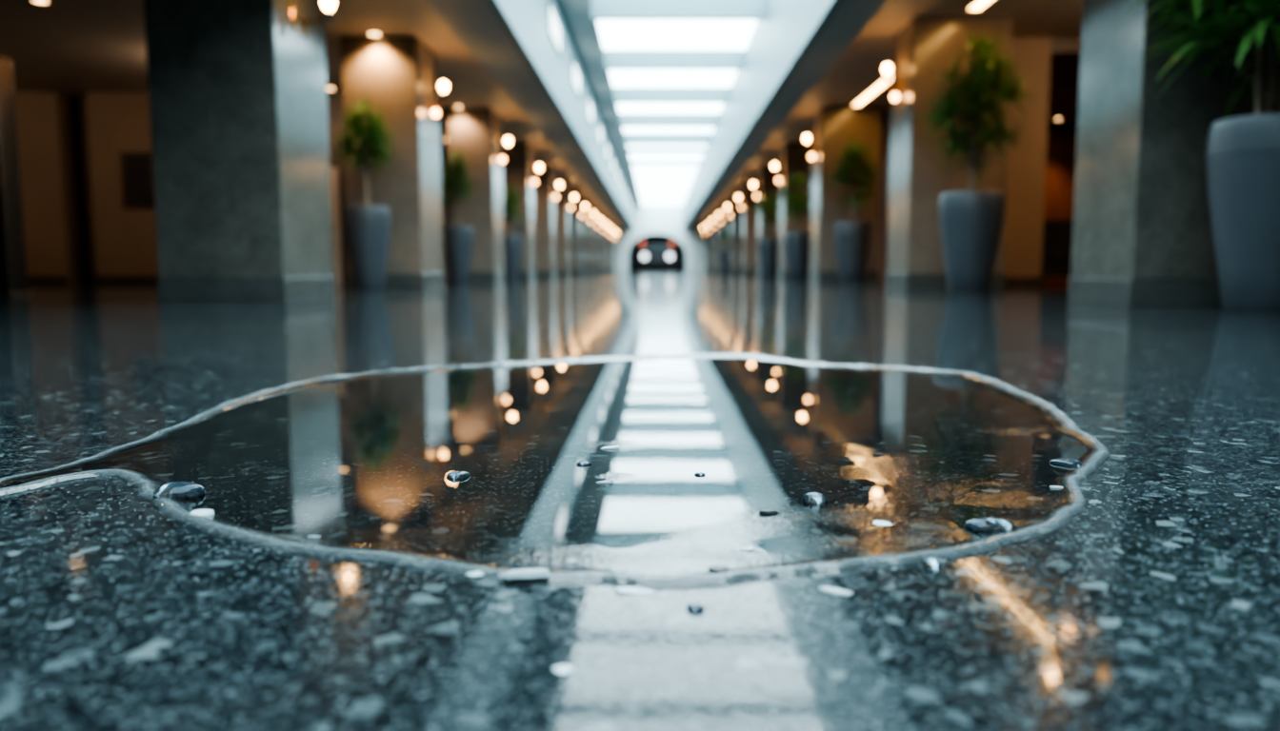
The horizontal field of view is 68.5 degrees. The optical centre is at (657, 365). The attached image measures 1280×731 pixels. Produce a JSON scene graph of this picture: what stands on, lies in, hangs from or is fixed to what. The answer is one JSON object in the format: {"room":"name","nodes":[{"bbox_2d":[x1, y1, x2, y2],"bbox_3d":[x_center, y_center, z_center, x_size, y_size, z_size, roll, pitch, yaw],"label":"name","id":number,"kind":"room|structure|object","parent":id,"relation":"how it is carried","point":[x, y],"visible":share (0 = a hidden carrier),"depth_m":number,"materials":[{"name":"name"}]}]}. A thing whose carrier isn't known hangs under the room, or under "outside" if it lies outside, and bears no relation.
{"room":"lobby","nodes":[
{"label":"lobby","id":0,"kind":"room"},
{"bbox_2d":[62,95,97,282],"bbox_3d":[-10.350,-3.196,17.186,0.620,3.350,0.450,0,6,0],"label":"door frame","id":1,"kind":"structure","parent":0,"point":[75,113],"depth_m":17.15,"materials":[{"name":"brown paint"}]},
{"bbox_2d":[14,92,348,282],"bbox_3d":[-9.750,-3.162,16.863,8.500,3.350,0.200,0,6,0],"label":"wall","id":2,"kind":"structure","parent":0,"point":[126,238],"depth_m":16.76,"materials":[{"name":"beige paint"}]},
{"bbox_2d":[27,276,159,282],"bbox_3d":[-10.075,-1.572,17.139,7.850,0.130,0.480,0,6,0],"label":"baseboard","id":3,"kind":"structure","parent":2,"relation":"attached to","point":[30,279],"depth_m":16.90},
{"bbox_2d":[120,151,155,207],"bbox_3d":[-9.220,-3.304,16.722,0.580,0.980,0.050,0,6,0],"label":"framed picture","id":4,"kind":"object","parent":2,"relation":"attached to","point":[136,167],"visible":0.89,"depth_m":16.72,"materials":[{"name":"black fabric"}]},
{"bbox_2d":[329,167,341,282],"bbox_3d":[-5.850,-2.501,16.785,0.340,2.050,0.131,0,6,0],"label":"door","id":5,"kind":"structure","parent":2,"relation":"in","point":[333,171],"depth_m":16.79,"materials":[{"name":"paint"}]},
{"bbox_2d":[0,0,621,227],"bbox_3d":[-8.250,-6.526,31.995,11.500,0.200,81.000,0,6,0],"label":"ceiling","id":6,"kind":"structure","parent":0,"point":[68,48],"depth_m":13.45,"materials":[{"name":"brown paint"}]},
{"bbox_2d":[366,31,382,36],"bbox_3d":[-3.720,-4.369,12.373,0.202,0.018,0.202,0,6,0],"label":"recessed light","id":7,"kind":"object","parent":6,"relation":"in","point":[374,33],"visible":1,"depth_m":12.37,"materials":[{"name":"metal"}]},
{"bbox_2d":[440,143,450,279],"bbox_3d":[-5.500,-6.069,44.712,0.200,3.350,55.800,0,6,0],"label":"wall","id":8,"kind":"structure","parent":0,"point":[444,150],"depth_m":23.84,"materials":[{"name":"brown wood"}]},
{"bbox_2d":[485,0,634,229],"bbox_3d":[-1.840,-7.381,31.906,0.120,2.180,81.000,0,6,0],"label":"wall","id":9,"kind":"structure","parent":0,"point":[526,22],"depth_m":17.66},
{"bbox_2d":[425,0,632,229],"bbox_3d":[-2.230,-6.496,31.999,0.660,0.400,81.000,0,6,0],"label":"ceiling beam","id":10,"kind":"structure","parent":9,"relation":"attached to","point":[473,22],"depth_m":14.55,"materials":[{"name":"grey paint"}]},
{"bbox_2d":[548,0,561,58],"bbox_3d":[-1.765,-5.822,16.284,0.030,0.560,1.800,0,6,0],"label":"clerestory window","id":11,"kind":"structure","parent":9,"relation":"in","point":[554,27],"depth_m":16.21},
{"bbox_2d":[572,57,580,99],"bbox_3d":[-1.765,-6.268,20.561,0.030,0.560,1.800,0,6,0],"label":"clerestory window","id":12,"kind":"structure","parent":9,"relation":"in","point":[575,71],"depth_m":20.45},
{"bbox_2d":[587,94,593,127],"bbox_3d":[-1.765,-6.714,24.837,0.030,0.560,1.800,0,6,0],"label":"clerestory window","id":13,"kind":"structure","parent":9,"relation":"in","point":[590,105],"depth_m":24.72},
{"bbox_2d":[556,0,641,205],"bbox_3d":[-1.475,-8.257,31.815,0.610,0.420,81.000,0,6,0],"label":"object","id":14,"kind":"structure","parent":9,"relation":"attached to","point":[584,31],"depth_m":23.03,"materials":[{"name":"grey paint"}]},
{"bbox_2d":[598,120,601,147],"bbox_3d":[-1.765,-7.160,29.114,0.030,0.560,1.800,0,6,0],"label":"clerestory window","id":15,"kind":"structure","parent":9,"relation":"in","point":[599,125],"depth_m":29.03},
{"bbox_2d":[605,140,609,162],"bbox_3d":[-1.765,-7.607,33.391,0.030,0.560,1.800,0,6,0],"label":"clerestory window","id":16,"kind":"structure","parent":9,"relation":"in","point":[607,144],"depth_m":33.30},
{"bbox_2d":[0,271,1279,730],"bbox_3d":[2.000,-3.307,35.348,32.000,0.200,87.000,0,6,0],"label":"floor","id":17,"kind":"structure","parent":0,"point":[1152,604],"depth_m":1.05,"materials":[{"name":"stone"}]},
{"bbox_2d":[0,54,36,296],"bbox_3d":[-6.610,-1.881,9.355,0.460,2.360,0.360,0,6,0],"label":"steel post","id":18,"kind":"object","parent":17,"relation":"on","point":[13,275],"visible":1,"depth_m":9.32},
{"bbox_2d":[143,0,335,299],"bbox_3d":[-3.740,-2.293,8.533,1.096,3.350,1.266,0,6,0],"label":"stone column","id":19,"kind":"structure","parent":17,"relation":"on","point":[237,94],"depth_m":8.00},
{"bbox_2d":[290,0,335,38],"bbox_3d":[-3.011,-3.065,8.246,0.378,0.385,0.116,0,6,0],"label":"wall sconce","id":20,"kind":"object","parent":19,"relation":"attached to","point":[329,5],"visible":1,"depth_m":8.23,"materials":[{"name":"gold metal"}]},
{"bbox_2d":[329,95,399,289],"bbox_3d":[-3.713,-2.214,12.030,0.806,2.466,0.820,0,6,0],"label":"potted plant","id":21,"kind":"object","parent":17,"relation":"on","point":[367,227],"visible":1,"depth_m":11.90,"materials":[{"name":"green plant"}]},
{"bbox_2d":[340,36,444,288],"bbox_3d":[-3.710,-2.791,13.307,1.036,3.350,1.266,0,6,0],"label":"stone column","id":22,"kind":"structure","parent":17,"relation":"on","point":[397,73],"depth_m":12.71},
{"bbox_2d":[427,80,447,117],"bbox_3d":[-3.061,-3.726,13.134,0.278,0.485,0.116,0,6,0],"label":"wall sconce","id":23,"kind":"object","parent":22,"relation":"attached to","point":[443,85],"visible":1,"depth_m":13.11,"materials":[{"name":"gold metal"}]},
{"bbox_2d":[440,148,479,282],"bbox_3d":[-3.775,-2.830,17.733,0.794,2.509,0.798,-3,7,-25],"label":"potted plant","id":24,"kind":"object","parent":17,"relation":"on","point":[458,239],"visible":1,"depth_m":17.59,"materials":[{"name":"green plant"}]},
{"bbox_2d":[447,108,505,281],"bbox_3d":[-3.630,-3.383,18.976,0.876,3.350,1.266,0,6,0],"label":"stone column","id":25,"kind":"structure","parent":17,"relation":"on","point":[478,132],"depth_m":18.38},
{"bbox_2d":[497,137,510,161],"bbox_3d":[-3.061,-4.317,18.803,0.278,0.485,0.116,0,6,0],"label":"wall sconce","id":26,"kind":"object","parent":25,"relation":"attached to","point":[508,140],"visible":1,"depth_m":18.78,"materials":[{"name":"glass"}]},
{"bbox_2d":[503,184,524,279],"bbox_3d":[-3.556,-3.246,22.676,0.786,2.310,0.778,3,7,29],"label":"potted plant","id":27,"kind":"object","parent":17,"relation":"on","point":[512,245],"visible":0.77,"depth_m":22.56,"materials":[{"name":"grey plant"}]},
{"bbox_2d":[502,141,536,279],"bbox_3d":[-3.650,-3.902,23.949,0.916,3.350,1.266,0,6,0],"label":"stone column","id":28,"kind":"structure","parent":17,"relation":"on","point":[518,164],"depth_m":23.35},
{"bbox_2d":[530,164,541,183],"bbox_3d":[-3.061,-4.836,23.776,0.278,0.485,0.116,0,6,0],"label":"wall sconce","id":29,"kind":"object","parent":28,"relation":"attached to","point":[539,167],"visible":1,"depth_m":23.75,"materials":[{"name":"glass"}]},
{"bbox_2d":[534,164,556,277],"bbox_3d":[-3.650,-4.421,28.922,0.916,3.350,1.266,0,6,0],"label":"stone column","id":30,"kind":"structure","parent":17,"relation":"on","point":[544,200],"depth_m":28.34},
{"bbox_2d":[0,352,1110,572],"bbox_3d":[-0.043,0.076,1.917,1.708,0.019,2.202,0,6,4],"label":"puddle","id":31,"kind":"object","parent":17,"relation":"on","point":[703,370],"visible":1,"depth_m":2.36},
{"bbox_2d":[152,480,205,500],"bbox_3d":[-0.581,0.151,1.145,0.058,0.018,0.041,0,6,0],"label":"water droplet","id":32,"kind":"object","parent":31,"relation":"on","point":[173,490],"visible":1,"depth_m":1.13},
{"bbox_2d":[189,509,214,517],"bbox_3d":[-0.510,0.165,1.053,0.028,0.006,0.012,0,6,0],"label":"flake","id":33,"kind":"object","parent":31,"relation":"on","point":[198,512],"visible":1,"depth_m":1.05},
{"bbox_2d":[446,471,469,479],"bbox_3d":[-0.265,0.144,1.247,0.030,0.008,0.026,0,6,0],"label":"water droplet","id":34,"kind":"object","parent":31,"relation":"on","point":[454,475],"visible":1,"depth_m":1.24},
{"bbox_2d":[466,572,483,576],"bbox_3d":[-0.162,0.186,0.839,0.016,0.002,0.006,0,6,0],"label":"flake","id":35,"kind":"object","parent":31,"relation":"on","point":[471,573],"visible":1,"depth_m":0.84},
{"bbox_2d":[499,568,549,579],"bbox_3d":[-0.118,0.184,0.839,0.045,0.006,0.021,0,6,0],"label":"flake","id":36,"kind":"object","parent":31,"relation":"on","point":[521,573],"visible":1,"depth_m":0.83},
{"bbox_2d":[576,461,591,465],"bbox_3d":[-0.103,0.138,1.326,0.021,0.005,0.014,0,6,0],"label":"water droplet","id":37,"kind":"object","parent":31,"relation":"on","point":[579,463],"visible":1,"depth_m":1.32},
{"bbox_2d":[600,445,619,449],"bbox_3d":[-0.072,0.125,1.442,0.030,0.004,0.010,0,6,0],"label":"flake","id":38,"kind":"object","parent":31,"relation":"on","point":[610,447],"visible":1,"depth_m":1.44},
{"bbox_2d":[708,564,730,572],"bbox_3d":[0.057,0.186,0.863,0.021,0.003,0.018,0,6,0],"label":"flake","id":39,"kind":"object","parent":31,"relation":"on","point":[714,569],"visible":1,"depth_m":0.86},
{"bbox_2d":[759,509,778,514],"bbox_3d":[0.125,0.165,1.065,0.020,0.003,0.016,-3,7,-30],"label":"dark grit","id":40,"kind":"object","parent":31,"relation":"on","point":[768,511],"visible":1,"depth_m":1.06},
{"bbox_2d":[801,492,827,503],"bbox_3d":[0.187,0.157,1.120,0.030,0.011,0.020,0,6,0],"label":"water droplet","id":41,"kind":"object","parent":31,"relation":"on","point":[811,497],"visible":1,"depth_m":1.11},
{"bbox_2d":[872,520,891,525],"bbox_3d":[0.244,0.171,1.018,0.020,0.001,0.018,0,6,0],"label":"flake","id":42,"kind":"object","parent":31,"relation":"on","point":[876,523],"visible":1,"depth_m":1.02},
{"bbox_2d":[963,518,1015,531],"bbox_3d":[0.355,0.169,1.005,0.054,0.011,0.027,0,6,0],"label":"water droplet","id":43,"kind":"object","parent":31,"relation":"on","point":[978,524],"visible":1,"depth_m":0.99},
{"bbox_2d":[1049,458,1082,466],"bbox_3d":[0.579,0.136,1.331,0.043,0.008,0.032,0,6,0],"label":"water droplet","id":44,"kind":"object","parent":31,"relation":"on","point":[1067,462],"visible":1,"depth_m":1.32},
{"bbox_2d":[555,180,570,275],"bbox_3d":[-3.650,-4.950,33.995,0.916,3.350,1.266,0,6,0],"label":"stone column","id":45,"kind":"structure","parent":17,"relation":"on","point":[562,207],"depth_m":33.42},
{"bbox_2d":[552,665,573,673],"bbox_3d":[-0.066,0.212,0.659,0.013,0.001,0.014,5,8,38],"label":"flake","id":46,"kind":"object","parent":17,"relation":"on","point":[562,669],"visible":1,"depth_m":0.66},
{"bbox_2d":[569,191,581,274],"bbox_3d":[-3.650,-5.479,39.067,0.916,3.350,1.266,0,6,0],"label":"stone column","id":47,"kind":"structure","parent":17,"relation":"on","point":[575,214],"depth_m":38.49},
{"bbox_2d":[580,221,588,274],"bbox_3d":[-3.514,-5.485,42.626,0.915,2.622,0.929,-6,8,-43],"label":"potted plant","id":48,"kind":"object","parent":17,"relation":"on","point":[584,229],"visible":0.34,"depth_m":42.57,"materials":[{"name":"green plant"}]},
{"bbox_2d":[580,200,590,273],"bbox_3d":[-3.650,-6.009,44.140,0.916,3.350,1.266,0,6,0],"label":"stone column","id":49,"kind":"structure","parent":17,"relation":"on","point":[585,240],"depth_m":43.56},
{"bbox_2d":[589,207,597,273],"bbox_3d":[-3.650,-6.538,49.212,0.916,3.350,1.266,0,6,0],"label":"stone column","id":50,"kind":"structure","parent":17,"relation":"on","point":[592,226],"depth_m":48.64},
{"bbox_2d":[596,213,602,272],"bbox_3d":[-3.650,-7.067,54.285,0.916,3.350,1.266,0,6,0],"label":"stone column","id":51,"kind":"structure","parent":17,"relation":"on","point":[598,215],"depth_m":53.72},
{"bbox_2d":[601,218,607,272],"bbox_3d":[-3.650,-7.597,59.357,0.916,3.350,1.266,0,6,0],"label":"stone column","id":52,"kind":"structure","parent":17,"relation":"on","point":[604,220],"depth_m":58.77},
{"bbox_2d":[606,221,611,271],"bbox_3d":[-3.650,-8.126,64.430,0.916,3.350,1.266,0,6,0],"label":"stone column","id":53,"kind":"structure","parent":17,"relation":"on","point":[609,260],"depth_m":63.83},
{"bbox_2d":[610,225,614,271],"bbox_3d":[-3.650,-8.656,69.502,0.916,3.350,1.266,0,6,0],"label":"stone column","id":54,"kind":"structure","parent":17,"relation":"on","point":[611,227],"depth_m":68.92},
{"bbox_2d":[615,587,655,594],"bbox_3d":[-0.019,0.195,0.815,0.036,0.003,0.011,0,6,0],"label":"flake","id":55,"kind":"object","parent":17,"relation":"on","point":[621,590],"visible":1,"depth_m":0.81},
{"bbox_2d":[634,240,679,271],"bbox_3d":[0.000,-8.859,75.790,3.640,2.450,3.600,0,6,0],"label":"vehicle","id":56,"kind":"object","parent":17,"relation":"on","point":[654,252],"visible":0.98,"depth_m":74.08,"materials":[{"name":"paint"}]},
{"bbox_2d":[686,603,704,613],"bbox_3d":[0.032,0.199,0.772,0.015,0.005,0.015,0,6,0],"label":"water droplet","id":57,"kind":"object","parent":17,"relation":"on","point":[691,608],"visible":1,"depth_m":0.77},
{"bbox_2d":[704,220,709,271],"bbox_3d":[4.120,-8.707,68.265,1.216,3.710,1.216,0,6,0],"label":"stone column","id":58,"kind":"structure","parent":17,"relation":"on","point":[707,240],"depth_m":67.71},
{"bbox_2d":[709,215,715,271],"bbox_3d":[4.120,-8.085,62.297,1.216,3.710,1.216,0,6,0],"label":"stone column","id":59,"kind":"structure","parent":17,"relation":"on","point":[711,230],"depth_m":61.74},
{"bbox_2d":[715,209,721,272],"bbox_3d":[4.120,-7.462,56.330,1.216,3.710,1.216,0,6,0],"label":"stone column","id":60,"kind":"structure","parent":17,"relation":"on","point":[718,227],"depth_m":55.77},
{"bbox_2d":[717,221,730,273],"bbox_3d":[3.690,-6.203,48.858,1.234,2.757,1.175,-6,8,-43],"label":"potted plant","id":61,"kind":"object","parent":17,"relation":"on","point":[725,254],"visible":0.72,"depth_m":48.64,"materials":[{"name":"green plant"}]},
{"bbox_2d":[721,201,731,272],"bbox_3d":[4.120,-6.839,50.362,1.216,3.710,1.216,0,6,0],"label":"stone column","id":62,"kind":"structure","parent":17,"relation":"on","point":[725,214],"depth_m":49.70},
{"bbox_2d":[730,193,741,273],"bbox_3d":[4.120,-6.216,44.395,1.216,3.710,1.216,0,6,0],"label":"stone column","id":63,"kind":"structure","parent":17,"relation":"on","point":[736,216],"depth_m":43.84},
{"bbox_2d":[740,181,758,274],"bbox_3d":[4.120,-5.594,38.427,1.216,3.710,1.216,0,6,0],"label":"stone column","id":64,"kind":"structure","parent":17,"relation":"on","point":[749,216],"depth_m":37.87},
{"bbox_2d":[753,192,779,276],"bbox_3d":[3.743,-4.327,30.883,1.283,2.757,1.121,3,7,25],"label":"potted plant","id":65,"kind":"object","parent":17,"relation":"on","point":[768,250],"visible":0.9,"depth_m":30.75,"materials":[{"name":"green plant"}]},
{"bbox_2d":[756,165,779,276],"bbox_3d":[4.120,-4.971,32.459,1.216,3.710,1.216,0,6,0],"label":"stone column","id":66,"kind":"structure","parent":17,"relation":"on","point":[768,182],"depth_m":31.86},
{"bbox_2d":[775,172,811,278],"bbox_3d":[3.721,-3.716,24.776,1.192,2.808,1.361,-2,6,-19],"label":"potted plant","id":67,"kind":"object","parent":17,"relation":"on","point":[797,245],"visible":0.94,"depth_m":24.58,"materials":[{"name":"green plant"}]},
{"bbox_2d":[778,141,812,278],"bbox_3d":[4.120,-4.359,26.591,1.216,3.710,1.216,0,6,0],"label":"stone column","id":68,"kind":"structure","parent":17,"relation":"on","point":[794,156],"depth_m":26.01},
{"bbox_2d":[772,163,782,181],"bbox_3d":[3.381,-5.420,26.430,0.278,0.515,0.116,0,6,0],"label":"wall sconce","id":69,"kind":"object","parent":68,"relation":"attached to","point":[773,165],"visible":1,"depth_m":26.41,"materials":[{"name":"glass"}]},
{"bbox_2d":[819,586,852,595],"bbox_3d":[0.155,0.195,0.817,0.031,0.002,0.014,3,7,29],"label":"flake","id":70,"kind":"object","parent":17,"relation":"on","point":[832,590],"visible":1,"depth_m":0.81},
{"bbox_2d":[809,106,881,280],"bbox_3d":[4.170,-3.767,20.922,1.316,3.710,1.216,0,6,0],"label":"stone column","id":71,"kind":"structure","parent":17,"relation":"on","point":[831,126],"depth_m":20.35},
{"bbox_2d":[803,135,817,159],"bbox_3d":[3.381,-4.828,20.761,0.278,0.515,0.116,0,6,0],"label":"wall sconce","id":72,"kind":"object","parent":71,"relation":"attached to","point":[806,138],"visible":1,"depth_m":20.74,"materials":[{"name":"glass"}]},
{"bbox_2d":[822,136,883,281],"bbox_3d":[3.947,-3.176,19.091,1.283,2.915,1.217,-1,6,-5],"label":"potted plant","id":73,"kind":"object","parent":17,"relation":"on","point":[852,238],"visible":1,"depth_m":18.90,"materials":[{"name":"green plant"}]},
{"bbox_2d":[922,559,940,568],"bbox_3d":[0.257,0.185,0.881,0.016,0.007,0.016,0,6,0],"label":"water droplet","id":74,"kind":"object","parent":17,"relation":"on","point":[929,563],"visible":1,"depth_m":0.88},
{"bbox_2d":[885,16,1013,287],"bbox_3d":[4.200,-3.009,13.662,1.376,3.710,1.216,0,6,0],"label":"stone column","id":75,"kind":"structure","parent":17,"relation":"on","point":[917,182],"depth_m":13.11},
{"bbox_2d":[882,63,902,100],"bbox_3d":[3.381,-4.071,13.500,0.278,0.515,0.116,0,6,0],"label":"wall sconce","id":76,"kind":"object","parent":75,"relation":"attached to","point":[887,69],"visible":1,"depth_m":13.48,"materials":[{"name":"gold metal"}]},
{"bbox_2d":[910,29,1036,291],"bbox_3d":[3.821,-2.486,11.352,1.447,3.149,1.407,3,7,30],"label":"potted plant","id":77,"kind":"object","parent":17,"relation":"on","point":[971,221],"visible":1,"depth_m":11.18,"materials":[{"name":"green plant"}]},
{"bbox_2d":[1040,219,1073,284],"bbox_3d":[7.050,-1.938,15.774,1.680,1.141,0.940,0,6,0],"label":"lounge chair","id":78,"kind":"object","parent":17,"relation":"on","point":[1057,234],"visible":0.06,"depth_m":15.51,"materials":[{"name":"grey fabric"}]},
{"bbox_2d":[1067,0,1279,305],"bbox_3d":[4.145,-2.348,7.321,1.266,3.710,1.066,0,6,0],"label":"stone column","id":79,"kind":"structure","parent":17,"relation":"on","point":[1142,229],"depth_m":6.96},
{"bbox_2d":[1124,0,1279,311],"bbox_3d":[4.046,-1.827,6.025,2.127,2.944,1.464,0,6,0],"label":"potted plant","id":80,"kind":"object","parent":17,"relation":"on","point":[1243,152],"visible":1,"depth_m":6.06,"materials":[{"name":"green plant"}]},
{"bbox_2d":[628,234,685,271],"bbox_3d":[0.000,-9.680,78.117,8.000,3.600,0.200,0,6,0],"label":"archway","id":81,"kind":"structure","parent":0,"point":[631,266],"depth_m":78.07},
{"bbox_2d":[614,204,705,271],"bbox_3d":[2.000,-10.005,72.553,32.000,5.400,0.400,0,6,0],"label":"wall","id":82,"kind":"structure","parent":0,"point":[645,215],"depth_m":72.28,"materials":[{"name":"white paint"}]},
{"bbox_2d":[618,225,696,271],"bbox_3d":[0.000,-9.030,72.364,6.000,3.500,0.180,0,6,0],"label":"trim","id":83,"kind":"structure","parent":82,"relation":"attached to","point":[623,252],"depth_m":72.24,"materials":[{"name":"white paint"}]},
{"bbox_2d":[682,0,843,229],"bbox_3d":[2.010,-7.381,31.906,0.120,2.180,81.000,0,6,0],"label":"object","id":84,"kind":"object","parent":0,"point":[777,45],"depth_m":17.90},
{"bbox_2d":[640,201,683,204],"bbox_3d":[0.390,-12.160,70.036,3.120,0.050,4.160,0,6,0],"label":"skylight","id":85,"kind":"object","parent":84,"relation":"attached to","point":[643,203],"visible":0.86,"depth_m":70.57,"materials":[{"name":"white glass"}]},
{"bbox_2d":[640,197,685,200],"bbox_3d":[0.390,-11.714,65.759,3.120,0.050,4.160,0,6,0],"label":"skylight","id":86,"kind":"object","parent":84,"relation":"attached to","point":[641,198],"visible":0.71,"depth_m":65.69,"materials":[{"name":"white glass"}]},
{"bbox_2d":[639,192,687,196],"bbox_3d":[0.390,-11.267,61.483,3.120,0.050,4.160,0,6,0],"label":"skylight","id":87,"kind":"object","parent":84,"relation":"attached to","point":[640,193],"visible":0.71,"depth_m":61.46,"materials":[{"name":"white glass"}]},
{"bbox_2d":[637,184,690,186],"bbox_3d":[0.390,-10.588,55.069,3.120,0.170,0.140,0,6,0],"label":"crossbeam","id":88,"kind":"object","parent":84,"relation":"attached to","point":[637,185],"visible":0.64,"depth_m":55.00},
{"bbox_2d":[636,180,692,184],"bbox_3d":[0.390,-10.375,52.929,3.120,0.050,4.160,0,6,0],"label":"skylight","id":89,"kind":"object","parent":84,"relation":"attached to","point":[639,182],"visible":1,"depth_m":53.23,"materials":[{"name":"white glass"}]},
{"bbox_2d":[635,178,693,179],"bbox_3d":[0.390,-10.142,50.792,3.120,0.170,0.140,0,6,0],"label":"crossbeam","id":90,"kind":"object","parent":84,"relation":"attached to","point":[635,178],"visible":0.64,"depth_m":50.73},
{"bbox_2d":[633,169,696,171],"bbox_3d":[0.390,-9.695,46.515,3.120,0.170,0.140,0,6,0],"label":"crossbeam","id":91,"kind":"object","parent":84,"relation":"attached to","point":[633,170],"visible":0.64,"depth_m":46.45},
{"bbox_2d":[634,171,696,178],"bbox_3d":[0.390,-9.928,48.652,3.120,0.050,4.160,0,6,0],"label":"skylight","id":92,"kind":"object","parent":84,"relation":"attached to","point":[638,174],"visible":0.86,"depth_m":48.86,"materials":[{"name":"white glass"}]},
{"bbox_2d":[632,165,698,169],"bbox_3d":[0.390,-9.482,44.376,3.120,0.050,4.160,0,6,0],"label":"skylight","id":93,"kind":"object","parent":84,"relation":"attached to","point":[633,167],"visible":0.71,"depth_m":45.15,"materials":[{"name":"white glass"}]},
{"bbox_2d":[629,154,702,159],"bbox_3d":[0.390,-9.036,40.099,3.120,0.050,4.160,0,6,0],"label":"skylight","id":94,"kind":"object","parent":84,"relation":"attached to","point":[632,156],"visible":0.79,"depth_m":40.89,"materials":[{"name":"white glass"}]},
{"bbox_2d":[627,144,706,147],"bbox_3d":[0.390,-8.589,35.822,3.120,0.050,4.160,0,6,0],"label":"skylight","id":95,"kind":"object","parent":84,"relation":"attached to","point":[629,146],"visible":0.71,"depth_m":37.36,"materials":[{"name":"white glass"}]},
{"bbox_2d":[628,147,705,154],"bbox_3d":[0.390,-8.728,37.969,3.120,0.320,0.140,0,6,0],"label":"skylight","id":96,"kind":"object","parent":84,"relation":"attached to","point":[631,150],"visible":0.64,"depth_m":37.91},
{"bbox_2d":[622,127,713,132],"bbox_3d":[0.390,-8.143,31.545,3.120,0.050,4.160,0,6,0],"label":"skylight","id":97,"kind":"object","parent":84,"relation":"attached to","point":[626,130],"visible":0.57,"depth_m":32.96,"materials":[{"name":"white glass"}]},
{"bbox_2d":[624,132,711,144],"bbox_3d":[0.390,-8.182,33.703,3.120,0.520,0.140,0,6,0],"label":"crossbeam","id":98,"kind":"object","parent":84,"relation":"attached to","point":[630,138],"visible":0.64,"depth_m":33.64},
{"bbox_2d":[617,103,722,113],"bbox_3d":[0.390,-7.697,27.268,3.120,0.050,4.160,0,6,0],"label":"skylight","id":99,"kind":"object","parent":84,"relation":"attached to","point":[623,108],"visible":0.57,"depth_m":28.43,"materials":[{"name":"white glass"}]},
{"bbox_2d":[620,113,719,127],"bbox_3d":[0.390,-7.736,29.426,3.120,0.520,0.140,0,6,0],"label":"crossbeam","id":100,"kind":"object","parent":84,"relation":"attached to","point":[627,120],"visible":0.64,"depth_m":29.37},
{"bbox_2d":[613,86,730,103],"bbox_3d":[0.390,-7.290,25.149,3.120,0.520,0.140,0,6,0],"label":"crossbeam","id":101,"kind":"object","parent":84,"relation":"attached to","point":[621,94],"visible":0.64,"depth_m":25.09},
{"bbox_2d":[609,70,736,86],"bbox_3d":[0.390,-7.250,22.992,3.120,0.050,4.160,0,6,0],"label":"skylight","id":102,"kind":"object","parent":84,"relation":"attached to","point":[619,78],"visible":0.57,"depth_m":24.00,"materials":[{"name":"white glass"}]},
{"bbox_2d":[603,49,745,70],"bbox_3d":[0.390,-6.843,20.872,3.120,0.520,0.140,0,6,0],"label":"crossbeam","id":103,"kind":"object","parent":84,"relation":"attached to","point":[614,59],"visible":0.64,"depth_m":20.81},
{"bbox_2d":[597,20,757,49],"bbox_3d":[0.390,-6.807,18.740,3.120,0.050,4.110,0,6,0],"label":"skylight","id":104,"kind":"object","parent":84,"relation":"attached to","point":[615,34],"visible":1,"depth_m":19.40,"materials":[{"name":"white glass"}]},
{"bbox_2d":[590,0,767,19],"bbox_3d":[0.390,-6.402,16.645,3.120,0.520,0.140,0,6,0],"label":"crossbeam","id":105,"kind":"object","parent":84,"relation":"attached to","point":[600,10],"visible":1,"depth_m":16.59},
{"bbox_2d":[683,0,888,229],"bbox_3d":[2.315,-6.695,31.978,0.490,0.800,81.000,0,6,0],"label":"ceiling beam","id":106,"kind":"structure","parent":84,"relation":"attached to","point":[852,16],"depth_m":14.55,"materials":[{"name":"grey paint"}]},
{"bbox_2d":[878,113,890,279],"bbox_3d":[5.300,-6.120,43.475,0.200,3.710,58.250,0,6,0],"label":"wall","id":107,"kind":"structure","parent":0,"point":[886,121],"depth_m":21.52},
{"bbox_2d":[696,0,1082,222],"bbox_3d":[10.250,-6.884,31.958,15.500,0.200,81.000,0,6,0],"label":"ceiling","id":108,"kind":"structure","parent":0,"point":[859,68],"depth_m":16.02,"materials":[{"name":"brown paint"}]},
{"bbox_2d":[851,71,891,105],"bbox_3d":[4.200,-5.229,17.200,0.200,0.030,5.340,0,6,0],"label":"recessed light","id":109,"kind":"object","parent":108,"relation":"in","point":[882,83],"visible":0.52,"depth_m":18.33,"materials":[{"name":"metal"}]},
{"bbox_2d":[965,0,993,10],"bbox_3d":[4.200,-4.502,10.238,0.200,0.030,4.540,0,6,0],"label":"recessed light","id":110,"kind":"object","parent":108,"relation":"in","point":[976,5],"visible":1,"depth_m":12.28,"materials":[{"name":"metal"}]},
{"bbox_2d":[969,0,990,9],"bbox_3d":[4.200,-4.504,10.238,0.150,0.018,4.500,0,6,0],"label":"diffuser","id":111,"kind":"object","parent":110,"relation":"attached to","point":[976,4],"depth_m":12.23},
{"bbox_2d":[1002,38,1051,277],"bbox_3d":[5.335,-3.087,14.407,1.170,3.710,0.200,0,6,0],"label":"wall","id":112,"kind":"structure","parent":0,"point":[1026,176],"depth_m":14.31,"materials":[{"name":"beige paint"}]},
{"bbox_2d":[1003,277,1041,285],"bbox_3d":[5.335,-1.295,14.479,1.170,0.130,0.030,0,6,0],"label":"baseboard","id":113,"kind":"structure","parent":112,"relation":"attached to","point":[1008,281],"depth_m":14.46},
{"bbox_2d":[1043,123,1077,279],"bbox_3d":[11.700,-3.964,22.812,12.600,3.710,0.200,0,6,0],"label":"wall","id":114,"kind":"structure","parent":0,"point":[1062,138],"depth_m":22.64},
{"bbox_2d":[1050,38,1080,55],"bbox_3d":[11.960,-4.828,14.226,12.080,0.210,0.200,0,6,0],"label":"lintel","id":115,"kind":"object","parent":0,"point":[1059,46],"visible":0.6,"depth_m":14.13,"materials":[{"name":"brown wood"}]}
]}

